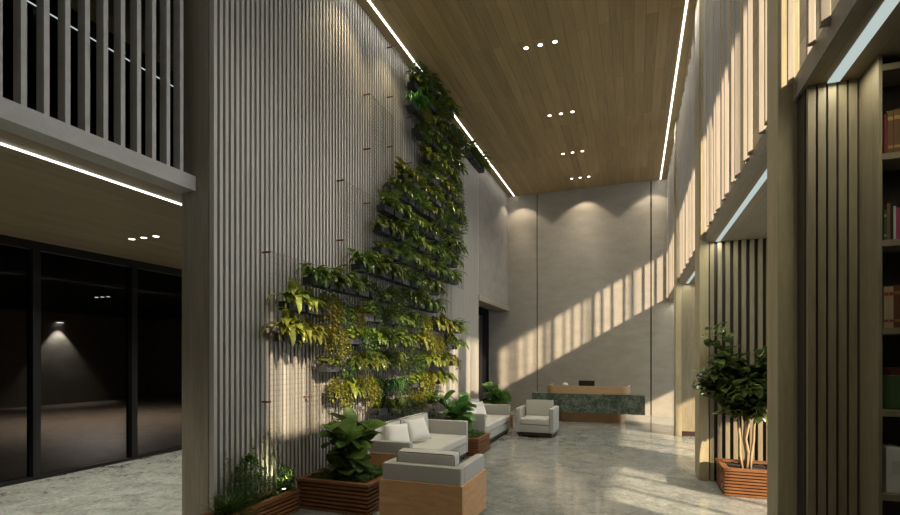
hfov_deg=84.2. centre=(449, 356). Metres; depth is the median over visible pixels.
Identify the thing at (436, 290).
plant
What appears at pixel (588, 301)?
wall
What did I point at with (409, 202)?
plant
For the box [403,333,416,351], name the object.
plant
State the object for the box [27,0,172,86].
led strip
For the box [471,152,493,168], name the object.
plant
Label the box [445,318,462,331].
plant
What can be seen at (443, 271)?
plant
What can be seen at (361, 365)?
plant
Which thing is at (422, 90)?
plant
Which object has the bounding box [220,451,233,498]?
climbing plant
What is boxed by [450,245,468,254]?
plant
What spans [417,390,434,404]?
plant
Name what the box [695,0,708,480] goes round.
column
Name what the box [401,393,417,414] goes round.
plant
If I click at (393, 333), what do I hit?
plant
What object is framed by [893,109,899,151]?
book
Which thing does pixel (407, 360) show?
plant
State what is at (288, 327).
plant
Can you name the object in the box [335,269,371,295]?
plant
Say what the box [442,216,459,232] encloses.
plant
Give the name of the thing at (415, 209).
plant
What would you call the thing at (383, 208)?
plant
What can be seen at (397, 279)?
plant
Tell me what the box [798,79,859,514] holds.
wall
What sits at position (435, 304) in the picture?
plant
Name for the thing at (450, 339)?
plant
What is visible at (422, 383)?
plant
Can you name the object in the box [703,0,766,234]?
screen
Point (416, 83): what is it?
plant
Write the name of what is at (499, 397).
fiddle leaf fig
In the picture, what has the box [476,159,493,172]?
plant
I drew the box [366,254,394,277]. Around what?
plant
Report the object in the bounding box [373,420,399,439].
cushion
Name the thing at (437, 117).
plant
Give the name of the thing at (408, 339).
plant
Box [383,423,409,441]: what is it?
throw pillow
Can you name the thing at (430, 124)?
plant
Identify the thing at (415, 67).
plant
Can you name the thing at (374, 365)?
plant
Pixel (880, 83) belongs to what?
bookcase
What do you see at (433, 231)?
plant
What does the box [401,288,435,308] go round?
plant
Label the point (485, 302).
trim
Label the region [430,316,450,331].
plant
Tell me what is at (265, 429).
climbing plant
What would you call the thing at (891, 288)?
book
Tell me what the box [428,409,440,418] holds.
shrub
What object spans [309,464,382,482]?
shrub
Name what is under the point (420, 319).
plant
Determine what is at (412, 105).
plant
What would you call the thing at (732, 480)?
planter
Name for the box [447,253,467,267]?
plant
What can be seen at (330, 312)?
plant
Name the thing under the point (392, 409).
plant
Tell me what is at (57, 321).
wall lamp
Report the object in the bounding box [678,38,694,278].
screen
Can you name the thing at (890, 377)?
book
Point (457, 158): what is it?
plant
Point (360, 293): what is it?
plant
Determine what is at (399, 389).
plant
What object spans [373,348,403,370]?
plant
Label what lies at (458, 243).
plant
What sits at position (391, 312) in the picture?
plant
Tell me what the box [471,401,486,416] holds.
throw pillow
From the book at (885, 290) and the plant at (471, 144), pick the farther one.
the plant at (471, 144)
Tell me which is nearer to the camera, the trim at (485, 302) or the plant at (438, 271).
the plant at (438, 271)
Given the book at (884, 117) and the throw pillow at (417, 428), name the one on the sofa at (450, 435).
the throw pillow at (417, 428)
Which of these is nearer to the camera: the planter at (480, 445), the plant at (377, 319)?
the plant at (377, 319)
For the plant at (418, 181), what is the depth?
8.47 m
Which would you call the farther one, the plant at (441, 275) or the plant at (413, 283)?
the plant at (441, 275)
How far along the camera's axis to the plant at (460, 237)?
10.62 m
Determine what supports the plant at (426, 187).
attached to the trellis
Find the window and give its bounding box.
[0,0,181,486]
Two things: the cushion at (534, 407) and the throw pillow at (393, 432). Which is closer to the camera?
the throw pillow at (393, 432)
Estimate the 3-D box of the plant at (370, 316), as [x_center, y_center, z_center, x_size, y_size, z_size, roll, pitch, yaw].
[-1.136,-0.639,6.957,0.291,0.272,0.562,0,0,20]
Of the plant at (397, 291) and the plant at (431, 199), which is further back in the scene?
the plant at (431, 199)
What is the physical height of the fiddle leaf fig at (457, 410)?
0.885 m
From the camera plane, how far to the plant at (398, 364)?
7.51 m
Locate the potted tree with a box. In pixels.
[692,322,766,468]
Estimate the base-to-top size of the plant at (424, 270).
0.280 m
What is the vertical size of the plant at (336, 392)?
0.431 m
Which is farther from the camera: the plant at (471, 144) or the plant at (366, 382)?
the plant at (471, 144)
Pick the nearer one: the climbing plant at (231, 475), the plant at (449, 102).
the climbing plant at (231, 475)
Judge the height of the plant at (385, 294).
0.275 m
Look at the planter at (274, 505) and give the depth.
5.21 m
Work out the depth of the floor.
7.53 m
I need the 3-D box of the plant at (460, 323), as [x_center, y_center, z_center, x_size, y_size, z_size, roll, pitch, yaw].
[0.244,-0.609,10.540,0.440,0.344,0.718,0,0,9]
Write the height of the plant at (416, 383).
0.239 m
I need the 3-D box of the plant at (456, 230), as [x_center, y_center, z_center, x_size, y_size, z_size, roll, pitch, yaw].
[0.107,-2.663,10.315,0.301,0.268,0.553,0,0,20]
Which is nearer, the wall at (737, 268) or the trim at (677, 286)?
the wall at (737, 268)
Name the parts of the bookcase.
panel, shelf, shelf, shelf, shelf, shelf, shelf, panel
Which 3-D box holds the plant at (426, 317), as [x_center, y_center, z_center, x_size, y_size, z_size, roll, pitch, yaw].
[-0.386,-0.607,9.063,0.238,0.228,0.460,0,0,20]
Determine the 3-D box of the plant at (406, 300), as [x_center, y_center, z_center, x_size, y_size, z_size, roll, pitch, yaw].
[-0.736,-0.935,8.075,0.340,0.420,0.462,0,0,20]
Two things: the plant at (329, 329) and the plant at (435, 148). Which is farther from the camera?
the plant at (435, 148)
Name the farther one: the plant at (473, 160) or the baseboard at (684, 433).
the plant at (473, 160)
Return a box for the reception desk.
[532,383,644,422]
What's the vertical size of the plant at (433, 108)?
0.235 m
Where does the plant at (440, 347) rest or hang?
attached to the trellis
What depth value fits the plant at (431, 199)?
9.09 m
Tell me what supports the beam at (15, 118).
attached to the wall at (276, 112)
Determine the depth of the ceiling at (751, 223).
2.75 m
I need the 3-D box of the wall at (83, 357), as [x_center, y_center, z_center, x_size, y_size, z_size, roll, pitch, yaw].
[-16.414,-1.708,11.737,0.170,6.817,20.842,0,0,20]
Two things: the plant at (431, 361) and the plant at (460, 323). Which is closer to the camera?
the plant at (431, 361)
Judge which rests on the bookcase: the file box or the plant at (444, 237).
the file box
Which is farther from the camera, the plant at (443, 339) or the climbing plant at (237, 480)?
the plant at (443, 339)
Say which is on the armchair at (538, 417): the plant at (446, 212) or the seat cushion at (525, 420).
the seat cushion at (525, 420)
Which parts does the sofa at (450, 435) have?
wood panel, armrest, armrest, seat rail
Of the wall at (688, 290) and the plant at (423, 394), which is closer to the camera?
the plant at (423, 394)
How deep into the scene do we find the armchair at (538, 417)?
10.63 m
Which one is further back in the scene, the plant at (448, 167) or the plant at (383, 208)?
the plant at (448, 167)
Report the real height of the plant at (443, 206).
0.324 m
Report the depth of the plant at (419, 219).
8.43 m
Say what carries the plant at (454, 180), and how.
attached to the trellis
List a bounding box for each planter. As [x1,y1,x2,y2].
[202,487,299,514]
[296,467,382,514]
[466,432,490,455]
[509,414,513,428]
[715,458,766,498]
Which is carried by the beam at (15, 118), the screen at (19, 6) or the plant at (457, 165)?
the screen at (19, 6)
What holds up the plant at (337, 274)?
attached to the trellis
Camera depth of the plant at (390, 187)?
7.64 m
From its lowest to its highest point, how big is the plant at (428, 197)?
0.279 m
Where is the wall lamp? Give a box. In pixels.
[54,320,64,322]
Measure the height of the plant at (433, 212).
0.351 m
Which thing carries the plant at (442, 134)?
attached to the trellis
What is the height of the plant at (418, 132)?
0.390 m
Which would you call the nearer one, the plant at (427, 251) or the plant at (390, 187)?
the plant at (390, 187)
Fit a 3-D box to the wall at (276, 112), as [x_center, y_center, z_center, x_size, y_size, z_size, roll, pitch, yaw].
[-0.935,-1.708,8.836,0.406,6.817,8.619,0,0,20]
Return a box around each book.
[882,114,886,152]
[882,203,889,239]
[882,210,886,239]
[882,286,888,327]
[882,368,899,409]
[884,110,892,152]
[889,286,893,327]
[890,202,892,238]
[892,285,899,327]
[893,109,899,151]
[893,206,895,238]
[896,207,899,238]
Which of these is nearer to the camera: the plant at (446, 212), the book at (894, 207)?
the book at (894, 207)
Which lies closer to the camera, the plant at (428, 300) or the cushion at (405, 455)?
the cushion at (405, 455)
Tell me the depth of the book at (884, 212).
2.62 m
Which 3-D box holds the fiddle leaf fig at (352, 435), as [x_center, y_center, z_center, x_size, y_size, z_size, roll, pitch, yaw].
[-1.166,1.051,5.774,0.706,0.853,0.890,0,0,20]
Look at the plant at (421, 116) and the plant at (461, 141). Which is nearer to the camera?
the plant at (421, 116)
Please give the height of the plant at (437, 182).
0.422 m
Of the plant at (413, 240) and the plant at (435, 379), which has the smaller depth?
the plant at (413, 240)
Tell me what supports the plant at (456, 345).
attached to the trellis
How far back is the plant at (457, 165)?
10.50 m
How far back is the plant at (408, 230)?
7.97 m
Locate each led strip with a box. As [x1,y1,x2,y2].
[0,143,181,204]
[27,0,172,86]
[367,0,513,195]
[660,0,687,178]
[686,271,694,283]
[716,169,766,241]
[827,0,899,82]
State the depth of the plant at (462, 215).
10.36 m
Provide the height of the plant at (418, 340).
0.244 m
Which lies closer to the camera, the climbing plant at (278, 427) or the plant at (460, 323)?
the climbing plant at (278, 427)
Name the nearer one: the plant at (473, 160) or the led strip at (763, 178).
the led strip at (763, 178)
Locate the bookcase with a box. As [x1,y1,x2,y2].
[860,55,899,514]
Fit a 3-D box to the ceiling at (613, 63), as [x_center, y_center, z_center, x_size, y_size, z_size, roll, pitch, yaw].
[-5.124,-5.202,7.566,24.242,0.170,20.842,0,0,20]
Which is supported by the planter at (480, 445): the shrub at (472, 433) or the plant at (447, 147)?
the shrub at (472, 433)
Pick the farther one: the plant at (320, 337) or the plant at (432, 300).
the plant at (432, 300)
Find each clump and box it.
[199,486,259,514]
[266,489,283,498]
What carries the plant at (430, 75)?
attached to the trellis
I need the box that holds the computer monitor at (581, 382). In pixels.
[579,380,594,385]
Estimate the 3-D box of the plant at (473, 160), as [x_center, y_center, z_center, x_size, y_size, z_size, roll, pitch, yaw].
[0.627,-4.674,11.605,0.371,0.302,0.686,0,0,20]
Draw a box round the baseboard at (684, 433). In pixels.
[682,431,694,435]
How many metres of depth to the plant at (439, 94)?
9.47 m
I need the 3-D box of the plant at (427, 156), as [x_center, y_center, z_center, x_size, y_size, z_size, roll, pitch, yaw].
[-0.295,-3.656,9.062,0.417,0.308,0.807,0,0,20]
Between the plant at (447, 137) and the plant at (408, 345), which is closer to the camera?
the plant at (408, 345)
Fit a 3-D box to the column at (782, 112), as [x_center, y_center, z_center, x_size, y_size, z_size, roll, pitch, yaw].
[2.155,-1.708,3.227,0.116,6.817,0.272,0,0,20]
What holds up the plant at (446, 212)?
attached to the trellis
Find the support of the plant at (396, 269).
attached to the trellis
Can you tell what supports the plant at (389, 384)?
attached to the trellis
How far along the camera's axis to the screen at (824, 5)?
2.71 m
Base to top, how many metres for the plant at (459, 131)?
0.440 m
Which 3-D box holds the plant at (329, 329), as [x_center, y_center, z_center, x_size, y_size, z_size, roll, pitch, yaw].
[-1.513,-0.224,6.019,0.296,0.399,0.401,0,0,20]
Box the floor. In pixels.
[0,397,766,514]
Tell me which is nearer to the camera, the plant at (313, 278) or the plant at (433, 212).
the plant at (313, 278)
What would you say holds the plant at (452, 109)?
attached to the trellis
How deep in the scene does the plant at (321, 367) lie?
6.04 m
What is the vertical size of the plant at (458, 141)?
0.367 m
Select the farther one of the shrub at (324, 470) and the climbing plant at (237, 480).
the shrub at (324, 470)
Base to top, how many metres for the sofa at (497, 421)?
0.757 m
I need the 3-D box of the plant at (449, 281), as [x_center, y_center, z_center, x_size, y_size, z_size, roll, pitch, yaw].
[0.048,-1.612,9.989,0.472,0.306,0.720,0,0,20]
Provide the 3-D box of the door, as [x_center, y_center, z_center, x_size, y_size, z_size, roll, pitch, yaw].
[0.592,0.085,14.425,0.088,3.230,3.672,0,0,20]
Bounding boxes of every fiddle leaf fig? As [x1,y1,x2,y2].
[318,407,386,478]
[434,390,476,435]
[482,381,511,411]
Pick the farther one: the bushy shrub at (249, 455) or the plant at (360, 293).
the plant at (360, 293)
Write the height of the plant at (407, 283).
0.299 m
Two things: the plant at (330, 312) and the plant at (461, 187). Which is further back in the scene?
the plant at (461, 187)
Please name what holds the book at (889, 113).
on the bookcase
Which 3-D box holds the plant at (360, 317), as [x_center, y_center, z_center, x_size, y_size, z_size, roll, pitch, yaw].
[-1.272,-0.542,6.674,0.292,0.370,0.374,0,0,20]
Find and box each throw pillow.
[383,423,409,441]
[403,417,431,441]
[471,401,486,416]
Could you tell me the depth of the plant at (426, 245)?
8.62 m
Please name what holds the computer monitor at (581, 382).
on the reception desk
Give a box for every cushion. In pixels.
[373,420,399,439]
[394,412,428,430]
[397,448,458,465]
[413,433,465,450]
[486,414,508,432]
[520,415,548,425]
[526,399,552,415]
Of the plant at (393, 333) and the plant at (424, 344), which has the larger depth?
the plant at (424, 344)
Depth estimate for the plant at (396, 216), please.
7.80 m
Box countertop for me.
[548,383,629,394]
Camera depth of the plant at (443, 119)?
9.74 m
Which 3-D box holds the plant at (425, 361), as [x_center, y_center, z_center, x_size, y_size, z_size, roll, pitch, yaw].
[-0.465,0.054,8.834,0.247,0.221,0.477,0,0,20]
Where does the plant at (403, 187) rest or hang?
attached to the trellis
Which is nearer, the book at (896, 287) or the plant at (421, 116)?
the book at (896, 287)
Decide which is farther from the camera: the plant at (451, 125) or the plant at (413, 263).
the plant at (451, 125)
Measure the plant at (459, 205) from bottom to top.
0.373 m
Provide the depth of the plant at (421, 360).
8.51 m
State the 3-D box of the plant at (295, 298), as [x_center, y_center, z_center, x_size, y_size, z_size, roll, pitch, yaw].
[-1.648,-0.641,5.451,0.456,0.398,0.663,0,0,10]
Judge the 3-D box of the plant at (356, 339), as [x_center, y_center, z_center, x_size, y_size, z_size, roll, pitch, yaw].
[-1.269,-0.287,6.638,0.256,0.232,0.485,0,0,20]
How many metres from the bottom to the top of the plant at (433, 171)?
0.400 m
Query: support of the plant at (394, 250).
attached to the trellis
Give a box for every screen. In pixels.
[0,0,182,170]
[667,146,673,298]
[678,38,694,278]
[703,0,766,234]
[787,0,830,85]
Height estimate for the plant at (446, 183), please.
0.401 m
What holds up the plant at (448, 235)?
attached to the trellis
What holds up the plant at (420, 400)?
attached to the trellis
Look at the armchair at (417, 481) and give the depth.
4.89 m
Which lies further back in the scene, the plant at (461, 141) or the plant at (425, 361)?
the plant at (461, 141)
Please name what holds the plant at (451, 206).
attached to the trellis
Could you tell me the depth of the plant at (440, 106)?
9.35 m
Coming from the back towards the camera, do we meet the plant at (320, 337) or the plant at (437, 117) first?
the plant at (437, 117)
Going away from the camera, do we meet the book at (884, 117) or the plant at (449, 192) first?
the book at (884, 117)
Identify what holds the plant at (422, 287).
attached to the trellis
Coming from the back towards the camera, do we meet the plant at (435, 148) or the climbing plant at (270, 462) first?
the plant at (435, 148)
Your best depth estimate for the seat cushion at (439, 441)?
7.72 m
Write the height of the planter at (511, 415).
0.301 m
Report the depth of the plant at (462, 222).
10.65 m
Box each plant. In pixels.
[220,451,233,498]
[232,463,242,496]
[249,443,259,502]
[259,429,268,499]
[260,307,319,346]
[265,422,274,497]
[266,278,326,313]
[271,427,283,492]
[281,315,337,346]
[295,263,342,288]
[297,279,334,314]
[313,265,359,292]
[313,322,338,353]
[314,290,345,330]
[315,352,344,371]
[325,376,354,409]
[327,327,351,356]
[329,297,359,329]
[333,350,359,380]
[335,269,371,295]
[341,377,374,398]
[344,248,387,273]
[344,303,367,328]
[344,327,366,343]
[346,350,381,373]
[351,273,377,296]
[354,325,380,357]
[354,352,387,372]
[355,300,379,321]
[358,374,381,405]
[360,326,401,348]
[362,281,384,309]
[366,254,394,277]
[367,305,388,327]
[369,375,387,398]
[370,214,400,236]
[370,391,397,414]
[373,241,393,256]
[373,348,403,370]
[374,253,407,280]
[374,284,401,301]
[375,187,409,215]
[376,376,409,393]
[376,397,410,414]
[377,300,409,326]
[379,351,412,371]
[381,216,415,240]
[382,330,406,346]
[383,179,402,198]
[384,237,411,261]
[384,287,406,312]
[385,265,413,282]
[386,176,424,203]
[386,196,416,222]
[388,310,407,332]
[388,327,416,347]
[392,156,426,185]
[392,377,404,396]
[393,238,421,266]
[394,219,422,244]
[394,349,410,374]
[395,266,418,285]
[395,310,425,327]
[396,396,411,416]
[398,208,416,228]
[399,286,414,310]
[399,351,420,373]
[401,183,428,207]
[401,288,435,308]
[401,375,413,392]
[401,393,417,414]
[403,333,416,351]
[404,87,433,114]
[404,209,430,232]
[404,231,423,248]
[404,268,429,289]
[405,68,432,97]
[405,247,427,266]
[405,373,422,387]
[407,313,424,331]
[408,352,427,374]
[410,60,429,84]
[410,333,423,347]
[410,391,426,412]
[411,165,428,190]
[411,197,427,214]
[411,251,435,269]
[412,101,432,127]
[412,119,431,144]
[412,234,437,252]
[412,277,427,295]
[412,297,434,309]
[413,219,430,236]
[413,331,436,350]
[414,314,432,336]
[415,164,433,182]
[415,372,431,395]
[416,196,432,216]
[416,354,428,365]
[417,141,444,165]
[417,259,438,273]
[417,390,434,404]
[418,182,435,196]
[419,125,442,146]
[419,296,440,311]
[420,113,436,131]
[420,220,440,238]
[420,241,436,258]
[420,352,443,367]
[421,81,437,102]
[422,66,440,90]
[422,273,443,292]
[422,333,438,356]
[423,201,446,222]
[423,373,435,391]
[424,158,445,187]
[424,317,434,329]
[425,185,444,202]
[426,370,446,385]
[426,390,444,405]
[427,217,449,241]
[427,261,447,275]
[427,297,449,313]
[428,76,446,96]
[428,96,439,112]
[428,153,450,170]
[428,280,446,295]
[429,110,451,134]
[429,138,444,155]
[429,211,444,226]
[429,242,445,260]
[430,255,453,280]
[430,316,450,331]
[431,333,445,356]
[432,93,451,121]
[432,162,451,188]
[432,188,444,207]
[433,234,448,250]
[433,367,457,383]
[434,247,456,261]
[435,91,446,109]
[435,122,449,141]
[435,139,454,158]
[435,353,448,366]
[436,173,456,194]
[436,266,456,281]
[436,312,456,332]
[438,200,449,213]
[438,335,449,352]
[439,352,461,367]
[440,114,449,123]
[440,156,456,175]
[440,233,458,248]
[441,90,461,110]
[441,129,458,146]
[441,208,458,229]
[441,353,450,365]
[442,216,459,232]
[442,269,466,283]
[443,148,460,163]
[443,182,461,200]
[443,331,462,348]
[445,168,460,182]
[445,232,466,251]
[445,252,454,264]
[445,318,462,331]
[446,101,463,118]
[446,188,465,203]
[446,197,461,216]
[446,223,461,236]
[446,318,465,333]
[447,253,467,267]
[447,334,468,350]
[448,119,455,133]
[448,151,467,169]
[449,135,465,154]
[449,210,466,221]
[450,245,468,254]
[450,273,461,284]
[451,126,463,146]
[451,176,459,189]
[454,319,468,333]
[455,141,466,157]
[455,163,467,175]
[455,197,465,211]
[456,179,464,194]
[456,209,468,230]
[457,224,467,239]
[458,133,468,151]
[463,139,481,157]
[467,150,483,164]
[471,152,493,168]
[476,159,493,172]
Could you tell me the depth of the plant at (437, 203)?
9.43 m
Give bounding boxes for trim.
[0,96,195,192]
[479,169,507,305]
[479,295,508,311]
[668,0,862,301]
[674,120,681,435]
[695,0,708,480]
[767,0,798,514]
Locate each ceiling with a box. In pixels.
[0,129,181,319]
[3,0,838,196]
[670,0,899,301]
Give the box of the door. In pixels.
[479,307,488,402]
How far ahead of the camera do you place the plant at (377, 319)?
7.25 m
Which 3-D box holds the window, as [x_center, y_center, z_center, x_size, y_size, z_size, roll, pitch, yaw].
[-5.489,-1.708,7.610,0.136,6.817,20.672,0,0,20]
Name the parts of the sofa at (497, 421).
armrest, armrest, seat rail, frame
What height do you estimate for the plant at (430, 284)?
0.362 m
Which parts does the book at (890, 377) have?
lid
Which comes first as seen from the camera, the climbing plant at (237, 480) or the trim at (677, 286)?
the climbing plant at (237, 480)
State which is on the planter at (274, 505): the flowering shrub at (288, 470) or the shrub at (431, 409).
the flowering shrub at (288, 470)
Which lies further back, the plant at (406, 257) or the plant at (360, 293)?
the plant at (406, 257)
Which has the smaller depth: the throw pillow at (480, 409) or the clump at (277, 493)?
the clump at (277, 493)
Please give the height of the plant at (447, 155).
0.276 m
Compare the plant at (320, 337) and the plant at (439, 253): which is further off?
the plant at (439, 253)
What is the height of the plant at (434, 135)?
0.314 m
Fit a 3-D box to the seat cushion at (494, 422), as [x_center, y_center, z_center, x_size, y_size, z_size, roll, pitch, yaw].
[0.609,1.368,10.413,0.870,0.148,1.843,0,0,20]
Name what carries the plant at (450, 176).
attached to the trellis
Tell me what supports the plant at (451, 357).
attached to the trellis
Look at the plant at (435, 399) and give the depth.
9.06 m
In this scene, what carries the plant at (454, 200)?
attached to the trellis
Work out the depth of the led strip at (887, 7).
2.46 m
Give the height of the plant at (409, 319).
0.286 m
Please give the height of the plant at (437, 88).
0.327 m
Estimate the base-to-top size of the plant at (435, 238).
0.407 m
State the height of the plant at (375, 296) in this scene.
0.409 m
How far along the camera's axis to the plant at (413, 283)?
8.35 m
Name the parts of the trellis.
panel, panel, panel, panel, panel, panel, panel, panel, panel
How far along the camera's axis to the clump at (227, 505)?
4.67 m
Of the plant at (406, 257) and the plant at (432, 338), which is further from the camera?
the plant at (432, 338)
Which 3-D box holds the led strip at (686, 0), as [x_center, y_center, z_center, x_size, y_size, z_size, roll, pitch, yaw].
[2.478,-5.112,4.648,0.026,0.010,20.638,0,0,20]
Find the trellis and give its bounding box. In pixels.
[262,46,463,444]
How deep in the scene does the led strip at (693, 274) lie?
9.90 m
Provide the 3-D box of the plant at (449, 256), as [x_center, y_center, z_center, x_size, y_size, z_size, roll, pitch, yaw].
[-0.122,-1.957,9.595,0.405,0.308,0.743,0,0,28]
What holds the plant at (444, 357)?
attached to the trellis
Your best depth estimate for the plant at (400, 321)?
7.87 m
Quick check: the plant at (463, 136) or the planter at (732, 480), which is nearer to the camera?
the planter at (732, 480)
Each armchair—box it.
[379,447,485,514]
[516,399,558,437]
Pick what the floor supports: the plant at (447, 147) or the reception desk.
the reception desk
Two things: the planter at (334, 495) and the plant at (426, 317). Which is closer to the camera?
the planter at (334, 495)
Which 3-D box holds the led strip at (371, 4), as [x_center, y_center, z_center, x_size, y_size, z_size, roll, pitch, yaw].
[-1.540,-5.112,6.133,0.026,0.010,20.638,0,0,20]
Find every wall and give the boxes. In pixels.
[0,308,150,408]
[151,170,740,415]
[182,0,478,514]
[682,283,694,431]
[709,238,766,480]
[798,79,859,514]
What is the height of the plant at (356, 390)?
0.290 m
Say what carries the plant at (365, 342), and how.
attached to the trellis
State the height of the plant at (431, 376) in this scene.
0.377 m
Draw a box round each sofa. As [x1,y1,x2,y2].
[346,412,467,466]
[438,398,509,441]
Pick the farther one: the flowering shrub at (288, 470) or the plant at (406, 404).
the plant at (406, 404)
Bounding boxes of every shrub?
[228,453,269,506]
[276,464,296,490]
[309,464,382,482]
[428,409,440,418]
[468,429,484,437]
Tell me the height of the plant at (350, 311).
0.419 m
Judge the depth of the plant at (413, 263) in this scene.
8.28 m
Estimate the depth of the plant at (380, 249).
7.34 m
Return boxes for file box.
[882,443,899,493]
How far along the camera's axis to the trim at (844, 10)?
2.88 m
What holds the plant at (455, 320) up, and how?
attached to the trellis
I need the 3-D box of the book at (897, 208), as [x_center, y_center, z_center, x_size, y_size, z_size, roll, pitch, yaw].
[2.377,-0.697,2.692,0.019,0.170,0.187,0,0,20]
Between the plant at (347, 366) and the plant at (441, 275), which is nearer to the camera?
the plant at (347, 366)
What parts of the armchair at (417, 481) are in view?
wood panel, backrest, armrest, wood panel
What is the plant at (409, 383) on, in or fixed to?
attached to the trellis
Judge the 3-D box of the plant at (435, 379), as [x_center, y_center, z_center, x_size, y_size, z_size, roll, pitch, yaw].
[-0.203,0.410,9.334,0.399,0.321,0.772,0,0,20]
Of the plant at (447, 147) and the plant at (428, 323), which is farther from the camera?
the plant at (447, 147)
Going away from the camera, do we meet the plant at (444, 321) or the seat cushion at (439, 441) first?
the seat cushion at (439, 441)
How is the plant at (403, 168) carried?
attached to the trellis
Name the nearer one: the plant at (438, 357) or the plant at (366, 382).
the plant at (366, 382)
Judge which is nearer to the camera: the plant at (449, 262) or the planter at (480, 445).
the planter at (480, 445)
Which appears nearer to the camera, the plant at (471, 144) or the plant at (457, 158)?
the plant at (457, 158)
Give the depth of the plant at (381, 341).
7.12 m
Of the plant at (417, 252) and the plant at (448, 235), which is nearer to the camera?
the plant at (417, 252)
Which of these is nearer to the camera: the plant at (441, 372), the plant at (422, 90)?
the plant at (422, 90)
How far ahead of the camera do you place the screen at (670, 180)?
13.16 m
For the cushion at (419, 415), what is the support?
on the sofa at (450, 435)
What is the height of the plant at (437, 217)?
0.378 m
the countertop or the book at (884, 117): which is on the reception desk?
the countertop
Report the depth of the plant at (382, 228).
7.33 m
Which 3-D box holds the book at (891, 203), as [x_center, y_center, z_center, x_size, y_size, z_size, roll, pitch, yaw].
[2.352,-0.713,2.701,0.012,0.201,0.187,0,0,20]
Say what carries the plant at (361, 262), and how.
attached to the trellis
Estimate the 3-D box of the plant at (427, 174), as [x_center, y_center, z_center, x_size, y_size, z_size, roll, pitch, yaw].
[-0.463,-3.265,8.870,0.303,0.332,0.432,0,0,20]
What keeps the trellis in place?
attached to the wall at (276, 112)
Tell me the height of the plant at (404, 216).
0.392 m
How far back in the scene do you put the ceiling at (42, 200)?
6.29 m
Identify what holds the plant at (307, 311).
attached to the trellis
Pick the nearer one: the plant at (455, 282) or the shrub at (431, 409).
the shrub at (431, 409)
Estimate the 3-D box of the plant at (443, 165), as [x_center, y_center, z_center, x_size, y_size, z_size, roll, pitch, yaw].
[-0.230,-3.647,9.305,0.417,0.280,0.637,0,0,20]
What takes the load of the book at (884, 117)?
on the bookcase
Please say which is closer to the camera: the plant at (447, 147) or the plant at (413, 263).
the plant at (413, 263)
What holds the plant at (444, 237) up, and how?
attached to the trellis
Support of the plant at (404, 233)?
attached to the trellis
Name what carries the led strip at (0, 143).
attached to the ceiling at (42, 200)
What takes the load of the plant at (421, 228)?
attached to the trellis
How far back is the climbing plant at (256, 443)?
5.09 m
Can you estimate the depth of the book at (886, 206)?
2.62 m
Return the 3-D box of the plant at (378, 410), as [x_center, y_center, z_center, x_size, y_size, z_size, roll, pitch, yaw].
[-0.939,0.660,7.346,0.386,0.372,0.622,0,0,20]
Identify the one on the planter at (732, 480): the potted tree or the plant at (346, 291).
the potted tree
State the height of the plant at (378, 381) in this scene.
0.359 m
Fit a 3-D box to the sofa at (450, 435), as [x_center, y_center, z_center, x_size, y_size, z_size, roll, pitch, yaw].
[-0.539,1.321,7.443,0.970,0.757,2.344,0,0,20]
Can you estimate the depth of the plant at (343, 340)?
6.27 m
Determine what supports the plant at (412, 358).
attached to the trellis
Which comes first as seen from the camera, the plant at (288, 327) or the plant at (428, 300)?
the plant at (288, 327)

